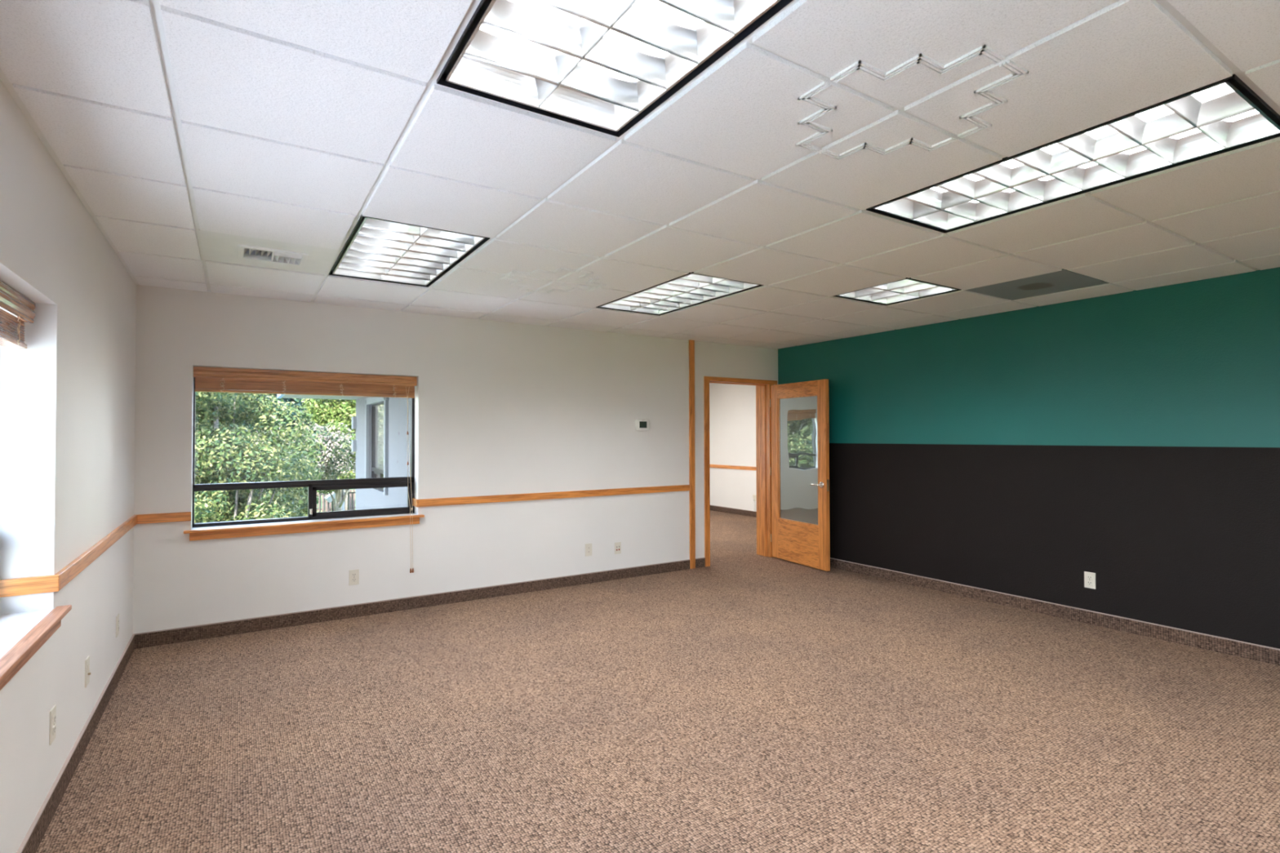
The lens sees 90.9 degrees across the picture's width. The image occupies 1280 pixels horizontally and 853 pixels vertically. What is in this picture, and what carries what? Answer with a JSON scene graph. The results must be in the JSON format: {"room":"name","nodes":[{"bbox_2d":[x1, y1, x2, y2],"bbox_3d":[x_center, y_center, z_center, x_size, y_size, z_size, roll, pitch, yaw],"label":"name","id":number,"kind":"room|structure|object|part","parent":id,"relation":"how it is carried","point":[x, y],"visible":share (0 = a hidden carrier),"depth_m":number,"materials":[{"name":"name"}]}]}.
{"room":"empty office room","nodes":[
{"label":"empty office room","id":0,"kind":"room"},
{"bbox_2d":[0,79,136,852],"bbox_3d":[-1.202,0.097,0.638,0.200,3.000,8.200,0,-1,-33],"label":"wall","id":1,"kind":"structure","parent":0,"point":[68,398],"depth_m":2.35,"materials":[{"name":"white paint"}]},
{"bbox_2d":[0,280,35,349],"bbox_3d":[-1.806,-0.377,1.597,0.075,0.174,1.645,0,-1,-33],"label":"window blind","id":2,"kind":"object","parent":1,"relation":"attached to","point":[12,333],"visible":1,"depth_m":2.15,"materials":[{"name":"brown wood"}]},
{"bbox_3d":[-1.811,-0.301,1.591,0.054,0.017,1.625,0,-1,-33],"label":"rail","id":3,"kind":"part","parent":2,"relation":"part of","materials":[{"name":"brown wood"}]},
{"bbox_3d":[-2.147,-0.332,2.178,0.003,0.100,0.030,0,-1,-33],"label":"ladder cord","id":4,"kind":"part","parent":2,"relation":"part of","materials":[{"name":"beige fabric"}]},
{"bbox_2d":[0,604,71,690],"bbox_3d":[-1.773,0.697,1.601,0.207,0.072,1.734,0,-1,-33],"label":"board","id":5,"kind":"object","parent":1,"relation":"attached to","point":[18,655],"visible":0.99,"depth_m":1.97,"materials":[{"name":"brown wood"}]},
{"bbox_2d":[48,704,56,745],"bbox_3d":[-2.161,1.097,2.321,0.009,0.122,0.072,0,-1,-33],"label":"power outlet","id":6,"kind":"object","parent":1,"relation":"attached to","point":[53,711],"visible":1,"depth_m":2.31,"materials":[{"name":"beige plastic"}]},
{"bbox_2d":[52,724,55,735],"bbox_3d":[-2.159,1.117,2.322,0.004,0.028,0.033,0,-1,-33],"label":"socket","id":7,"kind":"object","parent":6,"relation":"attached to","point":[53,725],"depth_m":2.32,"materials":[{"name":"beige plastic"}]},
{"bbox_2d":[53,713,55,724],"bbox_3d":[-2.159,1.078,2.323,0.004,0.028,0.033,0,-1,-33],"label":"socket","id":8,"kind":"object","parent":6,"relation":"attached to","point":[54,714],"depth_m":2.32,"materials":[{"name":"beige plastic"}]},
{"bbox_2d":[0,514,137,597],"bbox_3d":[-2.798,0.594,3.193,0.167,0.061,2.163,0,-1,-33],"label":"trim","id":9,"kind":"structure","parent":1,"relation":"attached to","point":[53,583],"depth_m":2.40,"materials":[{"name":"brown wood"}]},
{"bbox_2d":[16,634,134,852],"bbox_3d":[-1.161,1.350,0.755,0.011,0.098,7.989,0,-1,-33],"label":"baseboard","id":10,"kind":"structure","parent":1,"relation":"attached to","point":[37,831],"depth_m":2.56,"materials":[{"name":"carpet"}]},
{"bbox_2d":[84,655,91,687],"bbox_3d":[-2.500,1.110,2.858,0.015,0.122,0.072,0,-1,-33],"label":"outlet","id":11,"kind":"object","parent":1,"relation":"attached to","point":[87,673],"visible":1,"depth_m":2.85,"materials":[{"name":"beige plastic"}]},
{"bbox_2d":[115,613,119,637],"bbox_3d":[-2.964,1.129,3.577,0.009,0.118,0.072,0,-1,-33],"label":"power outlet","id":12,"kind":"object","parent":1,"relation":"attached to","point":[117,615],"visible":1,"depth_m":3.56,"materials":[{"name":"beige plastic"}]},
{"bbox_2d":[355,399,358,510],"bbox_3d":[-1.287,0.248,10.374,6.222,3.000,0.200,0,-1,-33],"label":"wall","id":13,"kind":"structure","parent":0,"point":[357,400],"depth_m":8.69,"materials":[{"name":"white paint"}]},
{"bbox_2d":[357,396,410,509],"bbox_3d":[-2.734,0.200,7.046,0.200,3.000,3.850,0,-1,-33],"label":"wall","id":14,"kind":"structure","parent":0,"point":[398,439],"depth_m":6.85,"materials":[{"name":"white paint"}]},
{"bbox_2d":[276,394,363,399],"bbox_3d":[-3.306,-0.500,6.877,0.945,0.203,4.140,0,-1,-33],"label":"eave","id":15,"kind":"object","parent":14,"relation":"attached to","point":[278,396],"visible":0.19,"depth_m":8.22},
{"bbox_2d":[351,439,357,452],"bbox_3d":[-3.948,0.265,8.714,0.050,0.176,0.210,0,-1,-33],"label":"wall box","id":16,"kind":"object","parent":14,"relation":"attached to","point":[353,442],"visible":1,"depth_m":8.69,"materials":[{"name":"white metal"}]},
{"bbox_2d":[351,416,357,429],"bbox_3d":[-3.949,-0.053,8.719,0.050,0.184,0.210,0,-1,-33],"label":"wall box","id":17,"kind":"object","parent":14,"relation":"attached to","point":[354,419],"visible":1,"depth_m":8.69,"materials":[{"name":"white metal"}]},
{"bbox_2d":[364,396,389,495],"bbox_3d":[-3.107,0.199,7.413,0.035,1.120,1.330,0,-1,-33],"label":"trim","id":18,"kind":"structure","parent":14,"relation":"attached to","point":[371,400],"depth_m":6.92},
{"bbox_2d":[371,402,383,491],"bbox_3d":[-3.040,0.234,7.455,0.064,1.030,1.130,0,-1,-33],"label":"window","id":19,"kind":"structure","parent":14,"relation":"in","point":[375,471],"depth_m":7.90,"materials":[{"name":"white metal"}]},
{"bbox_3d":[-3.186,0.642,7.688,0.030,0.174,0.525,0,-1,-33],"label":"sliding sash","id":20,"kind":"part","parent":19,"relation":"part of","materials":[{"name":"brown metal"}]},
{"bbox_2d":[133,284,777,633],"bbox_3d":[-0.914,0.176,5.806,6.251,3.000,0.200,0,-1,-33],"label":"wall","id":21,"kind":"structure","parent":0,"point":[501,407],"depth_m":5.26,"materials":[{"name":"white paint"}]},
{"bbox_2d":[137,511,191,524],"bbox_3d":[-3.183,0.611,4.220,0.290,0.061,0.017,0,-1,-33],"label":"trim","id":22,"kind":"structure","parent":21,"relation":"attached to","point":[182,516],"depth_m":4.21,"materials":[{"name":"brown wood"}]},
{"bbox_2d":[192,377,414,527],"bbox_3d":[-2.512,0.150,4.839,1.502,1.126,0.079,0,-1,-33],"label":"window","id":23,"kind":"structure","parent":21,"relation":"in","point":[313,486],"depth_m":4.84,"materials":[{"name":"brown metal"}]},
{"bbox_2d":[193,366,417,573],"bbox_3d":[-2.447,0.377,4.731,1.493,1.574,0.166,0,-1,-33],"label":"window blind","id":24,"kind":"object","parent":23,"relation":"attached to","point":[212,380],"visible":1,"depth_m":4.72,"materials":[{"name":"brown wood"}]},
{"bbox_3d":[-2.478,-0.247,4.785,1.473,0.017,0.054,0,-1,-33],"label":"rail","id":25,"kind":"part","parent":24,"relation":"part of","materials":[{"name":"brown wood"}]},
{"bbox_3d":[-1.857,0.407,5.063,0.036,1.460,0.090,1,-1,-43],"label":"pull cord","id":26,"kind":"part","parent":24,"relation":"part of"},
{"bbox_3d":[-2.200,0.577,5.017,0.734,0.228,0.030,0,-1,-33],"label":"sliding sash","id":27,"kind":"part","parent":23,"relation":"part of","materials":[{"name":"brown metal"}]},
{"bbox_2d":[183,514,424,541],"bbox_3d":[-2.455,0.748,4.743,1.582,0.072,0.174,0,-1,-33],"label":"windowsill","id":28,"kind":"structure","parent":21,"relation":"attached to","point":[287,528],"depth_m":4.63,"materials":[{"name":"brown wood"}]},
{"bbox_2d":[348,568,359,585],"bbox_3d":[-2.198,1.160,4.845,0.071,0.116,0.009,0,-1,-33],"label":"power outlet","id":29,"kind":"object","parent":21,"relation":"attached to","point":[353,578],"visible":1,"depth_m":4.84,"materials":[{"name":"beige plastic"}]},
{"bbox_2d":[133,557,705,648],"bbox_3d":[-1.316,1.422,5.403,4.756,0.098,0.011,0,-1,-33],"label":"baseboard","id":30,"kind":"structure","parent":21,"relation":"attached to","point":[153,638],"depth_m":4.96,"materials":[{"name":"carpet"}]},
{"bbox_2d":[412,484,689,506],"bbox_3d":[-0.679,0.631,5.894,2.764,0.061,0.142,0,-1,-33],"label":"trim","id":31,"kind":"structure","parent":21,"relation":"attached to","point":[558,495],"depth_m":5.68,"materials":[{"name":"brown wood"}]},
{"bbox_2d":[585,543,591,556],"bbox_3d":[-0.484,1.163,5.941,0.071,0.116,0.009,0,-1,-33],"label":"outlet","id":32,"kind":"object","parent":21,"relation":"attached to","point":[588,546],"visible":1,"depth_m":5.94,"materials":[{"name":"beige plastic"}]},
{"bbox_2d":[614,542,621,554],"bbox_3d":[-0.214,1.179,6.113,0.071,0.112,0.008,0,-1,-33],"label":"outlet","id":33,"kind":"object","parent":21,"relation":"attached to","point":[618,544],"visible":1,"depth_m":6.11,"materials":[{"name":"beige plastic"}]},
{"bbox_2d":[635,418,649,431],"bbox_3d":[0.026,-0.016,6.273,0.166,0.122,0.032,0,-1,-33],"label":"thermostat","id":34,"kind":"object","parent":21,"relation":"attached to","point":[641,424],"visible":1,"depth_m":6.25,"materials":[{"name":"white plastic"}]},
{"bbox_2d":[688,339,695,568],"bbox_3d":[0.546,0.288,6.607,0.064,2.394,0.019,0,-1,-33],"label":"trim","id":35,"kind":"structure","parent":21,"relation":"attached to","point":[691,343],"depth_m":6.60,"materials":[{"name":"brown wood"}]},
{"bbox_2d":[703,376,830,571],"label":"door","id":36,"kind":"structure","parent":21,"relation":"in","point":[793,419],"depth_m":6.83,"materials":[{"name":"brown wood"}]},
{"bbox_3d":[1.080,0.480,7.075,1.069,2.022,0.228,0,-1,-33],"label":"frame","id":37,"kind":"part","parent":36,"relation":"part of","materials":[{"name":"brown wood"}]},
{"bbox_3d":[1.714,0.355,6.812,0.006,1.346,0.639,0,-1,-26],"label":"glass panel","id":38,"kind":"part","parent":36,"relation":"part of","materials":[{"name":"grey"}]},
{"bbox_3d":[1.872,0.600,6.491,0.173,0.120,0.204,0,-1,-33],"label":"lever handle","id":39,"kind":"part","parent":36,"relation":"part of","materials":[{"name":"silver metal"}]},
{"bbox_2d":[0,0,1279,348],"bbox_3d":[1.291,-0.983,2.369,5.851,0.031,8.000,0,-1,-33],"label":"ceiling","id":40,"kind":"structure","parent":0,"point":[295,122],"depth_m":2.24,"materials":[{"name":"tile"}]},
{"bbox_2d":[198,229,338,275],"bbox_3d":[-2.060,-1.000,3.508,0.625,0.106,0.625,0,-1,-33],"label":"ceiling vent","id":41,"kind":"object","parent":40,"relation":"in","point":[216,246],"visible":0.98,"depth_m":3.48,"materials":[{"name":"white metal"}]},
{"bbox_3d":[-2.051,-0.964,3.521,0.328,0.036,0.290,0,-1,-33],"label":"register frame","id":42,"kind":"part","parent":41,"relation":"part of","materials":[{"name":"white metal"}]},
{"bbox_2d":[328,214,489,287],"bbox_3d":[-1.356,-1.034,3.582,0.608,0.159,1.240,0,-1,-33],"label":"ceiling light","id":43,"kind":"object","parent":40,"relation":"attached to","point":[380,250],"visible":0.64,"depth_m":3.54,"materials":[{"name":"white plastic"}]},
{"bbox_3d":[-0.556,-0.940,4.092,0.619,0.007,0.619,0,-1,12],"label":"moulding","id":44,"kind":"part","parent":40,"relation":"part of","materials":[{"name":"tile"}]},
{"bbox_2d":[436,0,793,137],"bbox_3d":[0.006,-1.070,1.450,0.608,0.159,1.240,0,-1,-33],"label":"ceiling light","id":45,"kind":"object","parent":40,"relation":"attached to","point":[603,66],"visible":0.87,"depth_m":1.73,"materials":[{"name":"white plastic"}]},
{"bbox_2d":[595,271,763,315],"bbox_3d":[0.243,-1.022,4.604,0.608,0.159,1.240,0,-1,-33],"label":"ceiling light","id":46,"kind":"object","parent":40,"relation":"attached to","point":[691,289],"visible":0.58,"depth_m":4.59,"materials":[{"name":"white plastic"}]},
{"bbox_2d":[833,277,960,305],"bbox_3d":[1.820,-1.027,4.486,0.608,0.159,0.608,0,-1,-33],"label":"ceiling light","id":47,"kind":"object","parent":40,"relation":"attached to","point":[908,289],"visible":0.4,"depth_m":4.55,"materials":[{"name":"white plastic"}]},
{"bbox_3d":[0.806,-0.976,1.960,0.619,0.007,0.619,0,-1,12],"label":"moulding","id":48,"kind":"part","parent":40,"relation":"part of","materials":[{"name":"metal"}]},
{"bbox_2d":[964,269,1109,300],"bbox_3d":[2.694,-0.953,4.292,0.625,0.004,0.625,0,-1,-33],"label":"panel","id":49,"kind":"object","parent":40,"relation":"attached to","point":[1064,280],"visible":1,"depth_m":4.27,"materials":[{"name":"grey metal"}]},
{"bbox_2d":[866,74,1279,233],"bbox_3d":[1.605,-1.058,2.472,0.608,0.159,1.240,0,-1,-33],"label":"ceiling light","id":50,"kind":"object","parent":40,"relation":"attached to","point":[1225,115],"visible":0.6,"depth_m":2.40,"materials":[{"name":"white plastic"}]},
{"bbox_2d":[35,510,1279,852],"bbox_3d":[1.125,1.553,4.623,8.032,0.200,12.050,0,-1,-33],"label":"floor","id":51,"kind":"structure","parent":0,"point":[747,701],"depth_m":2.92,"materials":[{"name":"carpet"}]},
{"bbox_2d":[709,382,756,511],"bbox_3d":[1.581,0.230,9.684,2.131,3.000,4.050,0,-1,-33],"label":"wall","id":52,"kind":"structure","parent":0,"point":[732,407],"depth_m":11.26,"materials":[{"name":"white paint"}]},
{"bbox_2d":[709,464,755,470],"bbox_3d":[2.292,0.711,10.250,0.017,0.061,3.850,0,-1,-33],"label":"trim","id":53,"kind":"structure","parent":52,"relation":"attached to","point":[732,467],"depth_m":11.23,"materials":[{"name":"brown wood"}]},
{"bbox_2d":[710,505,756,517],"bbox_3d":[2.297,1.488,10.239,0.011,0.098,3.850,0,-1,-33],"label":"baseboard","id":54,"kind":"structure","parent":52,"relation":"attached to","point":[719,508],"depth_m":11.20,"materials":[{"name":"carpet"}]},
{"bbox_2d":[752,498,755,511],"bbox_3d":[1.946,1.345,10.768,0.035,0.207,0.030,0,-1,-33],"label":"cable cover","id":55,"kind":"object","parent":52,"relation":"attached to","point":[753,500],"visible":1,"depth_m":10.76,"materials":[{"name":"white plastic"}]},
{"bbox_2d":[777,266,1279,648],"bbox_3d":[3.876,0.135,3.883,0.150,3.000,8.200,0,-1,-33],"label":"wall","id":56,"kind":"structure","parent":0,"point":[1131,440],"depth_m":4.69,"materials":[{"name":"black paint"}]},
{"bbox_2d":[830,557,1279,666],"bbox_3d":[3.762,1.387,3.896,0.011,0.098,7.980,0,-1,-33],"label":"baseboard","id":57,"kind":"structure","parent":56,"relation":"attached to","point":[1253,651],"depth_m":4.64,"materials":[{"name":"carpet"}]},
{"bbox_2d":[1084,571,1095,589],"bbox_3d":[3.301,1.128,4.624,0.009,0.117,0.072,0,-1,-33],"label":"power outlet","id":58,"kind":"object","parent":56,"relation":"attached to","point":[1089,577],"visible":1,"depth_m":4.62,"materials":[{"name":"beige plastic"}]},
{"label":"outside","id":59,"kind":"structure","parent":0,"visible":0},
{"bbox_2d":[196,488,355,511],"bbox_3d":[-11.392,4.672,16.718,120.000,0.200,110.000,0,-1,-33],"label":"ground","id":60,"kind":"structure","parent":59,"point":[349,489],"depth_m":42.33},
{"bbox_2d":[194,391,315,523],"bbox_3d":[-7.053,1.336,10.486,2.883,6.265,2.720,0,-1,-22],"label":"broadleaf tree","id":61,"kind":"object","parent":60,"relation":"on","point":[237,461],"visible":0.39,"depth_m":10.39,"materials":[{"name":"green plant"}]},
{"bbox_2d":[218,392,301,435],"bbox_3d":[-21.121,0.648,36.242,7.397,8.505,6.793,0,-1,-4],"label":"broadleaf tree","id":62,"kind":"object","parent":60,"relation":"on","point":[296,400],"visible":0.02,"depth_m":34.77,"materials":[{"name":"green plant"}]},
{"bbox_2d":[195,426,326,518],"bbox_3d":[-8.761,2.253,13.968,3.262,4.549,3.330,0,-1,-28],"label":"broadleaf tree","id":63,"kind":"object","parent":60,"relation":"on","point":[293,496],"visible":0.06,"depth_m":13.81,"materials":[{"name":"green plant"}]},
{"bbox_2d":[238,393,340,435],"bbox_3d":[-14.600,0.122,27.069,4.386,9.239,4.527,1,-1,-44],"label":"conifer","id":64,"kind":"object","parent":60,"relation":"on","point":[285,400],"visible":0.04,"depth_m":25.87,"materials":[{"name":"green plant"}]},
{"bbox_2d":[245,422,355,503],"bbox_3d":[-9.504,2.240,17.503,2.286,4.685,2.759,0,-1,12],"label":"flowering shrub","id":65,"kind":"object","parent":60,"relation":"on","point":[331,453],"visible":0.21,"depth_m":17.86,"materials":[{"name":"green plant"}]},
{"bbox_2d":[291,489,355,511],"bbox_3d":[-17.202,4.185,34.413,7.100,1.350,0.060,0,-1,-33],"label":"fence","id":66,"kind":"object","parent":60,"relation":"on","point":[350,491],"visible":0.04,"depth_m":34.54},
{"bbox_2d":[301,398,355,510],"bbox_3d":[-11.331,0.725,24.698,3.354,7.945,3.742,0,-1,-33],"label":"broadleaf tree","id":67,"kind":"object","parent":60,"relation":"on","point":[335,411],"visible":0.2,"depth_m":23.41,"materials":[{"name":"green plant"}]},
{"bbox_2d":[324,489,345,511],"bbox_3d":[-10.171,3.183,22.508,1.925,2.950,0.600,0,-1,-33],"label":"canopy","id":68,"kind":"object","parent":60,"relation":"on","point":[328,497],"visible":0.14,"depth_m":21.91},
{"bbox_3d":[-10.549,3.480,22.262,0.219,2.350,0.219,0,-1,-33],"label":"post","id":69,"kind":"part","parent":68,"relation":"part of","materials":[{"name":"white metal"}]},
{"bbox_2d":[316,421,355,511],"bbox_3d":[-9.773,2.238,20.147,2.536,4.772,1.897,-1,-1,24],"label":"flowering shrub","id":70,"kind":"object","parent":60,"relation":"on","point":[340,497],"visible":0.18,"depth_m":19.84,"materials":[{"name":"green plant"}]},
{"bbox_2d":[319,492,355,511],"bbox_3d":[-10.632,3.517,22.701,1.642,2.290,0.050,0,-1,-33],"label":"railing","id":71,"kind":"object","parent":60,"relation":"on","point":[348,493],"visible":0.12,"depth_m":22.47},
{"bbox_3d":[-10.635,2.397,22.718,1.642,0.050,0.050,0,-1,-33],"label":"rail","id":72,"kind":"part","parent":71,"relation":"part of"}
]}

